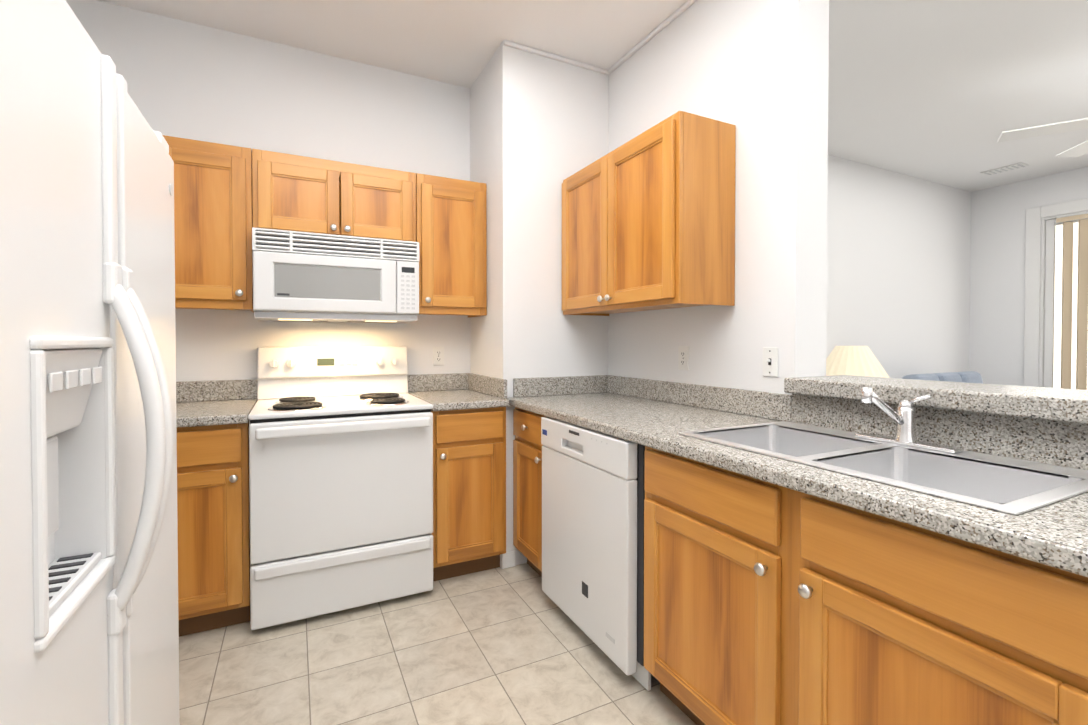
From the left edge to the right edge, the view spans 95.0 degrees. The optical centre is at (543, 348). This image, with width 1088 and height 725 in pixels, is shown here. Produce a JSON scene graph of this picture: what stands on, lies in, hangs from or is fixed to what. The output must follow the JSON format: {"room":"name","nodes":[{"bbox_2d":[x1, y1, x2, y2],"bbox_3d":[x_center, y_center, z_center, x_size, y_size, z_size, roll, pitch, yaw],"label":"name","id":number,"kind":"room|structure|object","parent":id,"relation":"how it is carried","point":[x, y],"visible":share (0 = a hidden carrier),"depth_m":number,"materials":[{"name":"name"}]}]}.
{"room":"kitchen","nodes":[
{"label":"kitchen","id":0,"kind":"room"},
{"bbox_2d":[179,563,695,724],"bbox_3d":[-0.072,1.232,0.875,3.050,0.060,4.690,0,1,-27],"label":"floor","id":1,"kind":"structure","parent":0,"point":[516,645],"depth_m":1.85,"materials":[{"name":"tile"}]},
{"bbox_2d":[0,0,179,724],"bbox_3d":[-1.067,0.334,0.733,0.856,1.710,0.950,0,1,-27],"label":"refrigerator","id":2,"kind":"object","parent":1,"relation":"on","point":[89,627],"visible":1,"depth_m":0.75,"materials":[{"name":"white metal"}]},
{"bbox_2d":[176,422,250,636],"bbox_3d":[-1.769,0.747,2.140,0.906,0.875,0.648,0,1,-27],"label":"base cabinet","id":3,"kind":"object","parent":1,"relation":"on","point":[213,512],"visible":0.35,"depth_m":2.03,"materials":[{"name":"brown wood"}]},
{"bbox_2d":[176,379,257,427],"bbox_3d":[-1.772,0.238,2.139,0.907,0.140,0.637,0,1,-27],"label":"countertop","id":4,"kind":"structure","parent":3,"relation":"on","point":[213,402],"depth_m":2.46,"materials":[{"name":"stone"}]},
{"bbox_2d":[248,346,432,629],"bbox_3d":[-0.998,0.586,2.469,0.762,1.186,0.738,0,1,-27],"label":"range","id":5,"kind":"object","parent":1,"relation":"on","point":[341,497],"visible":1,"depth_m":2.21,"materials":[{"name":"white metal"}]},
{"bbox_2d":[431,407,505,581],"bbox_3d":[-0.498,0.738,2.776,0.396,0.875,0.648,0,1,-27],"label":"base cabinet","id":6,"kind":"object","parent":1,"relation":"on","point":[469,492],"visible":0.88,"depth_m":2.52,"materials":[{"name":"brown wood"}]},
{"bbox_2d":[407,373,508,410],"bbox_3d":[-0.501,0.229,2.775,0.398,0.140,0.637,0,1,-27],"label":"countertop","id":7,"kind":"structure","parent":6,"relation":"on","point":[451,391],"depth_m":2.83,"materials":[{"name":"stone"}]},
{"bbox_2d":[513,407,546,576],"bbox_3d":[0.180,0.740,2.635,0.648,0.875,0.408,0,1,-27],"label":"base cabinet","id":8,"kind":"object","parent":1,"relation":"on","point":[527,494],"visible":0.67,"depth_m":2.51,"materials":[{"name":"brown wood"}]},
{"bbox_2d":[541,417,650,690],"bbox_3d":[0.420,0.748,2.133,0.631,0.864,0.692,0,1,-27],"label":"dishwasher","id":9,"kind":"object","parent":1,"relation":"on","point":[593,491],"visible":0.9,"depth_m":1.88,"materials":[{"name":"white metal"}]},
{"bbox_2d":[644,446,1087,724],"bbox_3d":[0.836,0.758,1.324,0.648,0.875,1.112,0,1,-27],"label":"base cabinet","id":10,"kind":"object","parent":1,"relation":"on","point":[766,603],"visible":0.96,"depth_m":1.08,"materials":[{"name":"brown wood"}]},
{"bbox_2d":[507,375,1087,576],"bbox_3d":[0.791,0.246,1.412,0.647,0.150,3.130,0,1,-27],"label":"countertop","id":11,"kind":"structure","parent":10,"relation":"on","point":[657,414],"depth_m":1.36,"materials":[{"name":"stone"}]},
{"bbox_2d":[678,421,1087,514],"bbox_3d":[0.851,0.366,1.353,0.510,0.182,0.850,0,1,-27],"label":"sink","id":12,"kind":"object","parent":11,"relation":"in","point":[1013,486],"visible":0.38,"depth_m":1.30,"materials":[{"name":"silver metal"}]},
{"bbox_2d":[855,387,963,453],"bbox_3d":[0.975,0.191,1.395,0.190,0.166,0.260,0,1,-27],"label":"faucet","id":13,"kind":"object","parent":11,"relation":"on","point":[903,416],"visible":1,"depth_m":1.40,"materials":[{"name":"silver metal"}]},
{"bbox_2d":[66,0,1087,564],"bbox_3d":[2.369,-0.203,1.238,7.760,2.800,6.190,0,1,-27],"label":"wall","id":14,"kind":"structure","parent":0,"point":[900,276],"depth_m":2.71,"materials":[{"name":"white paint"}]},
{"bbox_2d":[163,135,253,312],"bbox_3d":[-1.599,-0.562,2.371,0.381,0.755,0.352,0,1,-27],"label":"upper cabinet","id":15,"kind":"object","parent":14,"relation":"attached to","point":[213,215],"visible":0.62,"depth_m":2.26,"materials":[{"name":"brown wood"}]},
{"bbox_2d":[252,149,415,241],"bbox_3d":[-1.085,-0.750,2.625,0.762,0.385,0.352,0,1,-27],"label":"upper cabinet","id":16,"kind":"object","parent":14,"relation":"attached to","point":[290,192],"visible":0.94,"depth_m":2.48,"materials":[{"name":"brown wood"}]},
{"bbox_2d":[252,227,418,322],"bbox_3d":[-1.075,-0.349,2.610,0.756,0.413,0.396,0,1,-27],"label":"microwave","id":17,"kind":"object","parent":16,"relation":"attached to","point":[307,277],"visible":1,"depth_m":2.43,"materials":[{"name":"white"}]},
{"bbox_2d":[433,347,443,364],"bbox_3d":[-0.645,0.046,3.054,0.070,0.114,0.009,0,1,-27],"label":"electrical outlet","id":18,"kind":"object","parent":14,"relation":"attached to","point":[438,355],"visible":1,"depth_m":3.05,"materials":[{"name":"white plastic"}]},
{"bbox_2d":[416,173,486,317],"bbox_3d":[-0.564,-0.569,2.889,0.398,0.755,0.352,0,1,-27],"label":"upper cabinet","id":19,"kind":"object","parent":14,"relation":"attached to","point":[451,228],"visible":0.92,"depth_m":2.76,"materials":[{"name":"brown wood"}]},
{"bbox_2d":[500,550,515,568],"bbox_3d":[2.101,1.147,1.794,7.520,0.085,4.150,0,1,-27],"label":"baseboard","id":20,"kind":"structure","parent":14,"relation":"attached to","point":[508,559],"depth_m":2.68,"materials":[{"name":"white"}]},
{"bbox_2d":[503,0,696,74],"bbox_3d":[0.358,-1.606,2.232,0.669,0.022,1.234,0,1,-27],"label":"trim","id":21,"kind":"structure","parent":14,"relation":"attached to","point":[661,26],"depth_m":2.69,"materials":[{"name":"white paint"}]},
{"bbox_2d":[562,111,735,315],"bbox_3d":[0.433,-0.563,2.441,0.352,0.755,0.950,0,1,-27],"label":"upper cabinet","id":22,"kind":"object","parent":14,"relation":"attached to","point":[648,219],"visible":1,"depth_m":2.09,"materials":[{"name":"brown wood"}]},
{"bbox_2d":[678,346,688,369],"bbox_3d":[0.665,0.046,2.379,0.009,0.114,0.070,0,1,-27],"label":"electrical outlet","id":23,"kind":"object","parent":14,"relation":"attached to","point":[683,357],"visible":1,"depth_m":2.38,"materials":[{"name":"white plastic"}]},
{"bbox_2d":[763,347,777,376],"bbox_3d":[0.877,0.052,1.943,0.019,0.114,0.070,0,1,-27],"label":"light switch","id":24,"kind":"object","parent":14,"relation":"attached to","point":[770,361],"visible":1,"depth_m":1.94,"materials":[{"name":"white plastic"}]},
{"bbox_2d":[784,375,1087,423],"bbox_3d":[1.623,0.150,0.714,0.348,0.055,2.653,0,1,-27],"label":"bar ledge","id":25,"kind":"object","parent":14,"relation":"on","point":[1058,404],"visible":1,"depth_m":1.38,"materials":[{"name":"stone"}]},
{"bbox_2d":[1024,198,1087,389],"bbox_3d":[5.242,-0.098,4.013,0.139,2.510,2.060,0,1,-27],"label":"sliding glass door","id":26,"kind":"structure","parent":14,"relation":"in","point":[1056,309],"depth_m":4.73,"materials":[{"name":"white"}]},
{"bbox_2d":[97,0,1087,191],"bbox_3d":[2.369,-1.643,1.217,7.760,0.080,6.190,0,1,-27],"label":"ceiling","id":27,"kind":"structure","parent":0,"point":[946,92],"depth_m":2.72,"materials":[{"name":"white paint"}]},
{"bbox_2d":[980,162,1028,174],"bbox_3d":[4.222,-1.644,4.577,0.150,0.012,0.300,0,1,-27],"label":"ceiling vent","id":28,"kind":"object","parent":27,"relation":"in","point":[1005,168],"visible":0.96,"depth_m":4.56,"materials":[{"name":"white metal"}]},
{"bbox_2d":[997,118,1087,156],"bbox_3d":[3.380,-1.363,2.664,1.328,0.519,1.292,0,1,-27],"label":"ceiling fan","id":29,"kind":"object","parent":27,"relation":"hanging from","point":[1081,149],"visible":1,"depth_m":2.97,"materials":[{"name":"white"}]},
{"bbox_3d":[3.800,1.218,1.806,4.710,0.062,5.890,0,1,-27],"label":"floor","id":30,"kind":"structure","parent":0,"visible":0},
{"bbox_2d":[901,371,982,383],"bbox_3d":[3.694,0.685,4.323,1.500,0.932,0.960,0,1,-27],"label":"sofa","id":31,"kind":"object","parent":30,"relation":"on","point":[970,377],"visible":0.15,"depth_m":4.43,"materials":[{"name":"fabric"}]},
{"bbox_3d":[2.317,0.880,3.771,0.500,0.557,0.500,0,1,-27],"label":"side table","id":32,"kind":"object","parent":30,"relation":"on","visible":0},
{"bbox_2d":[826,346,889,377],"bbox_3d":[2.317,0.290,3.763,0.544,0.620,0.544,0,1,-27],"label":"lamp","id":33,"kind":"object","parent":32,"relation":"on","point":[854,360],"visible":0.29,"depth_m":3.63,"materials":[{"name":"white fabric"}]}
]}

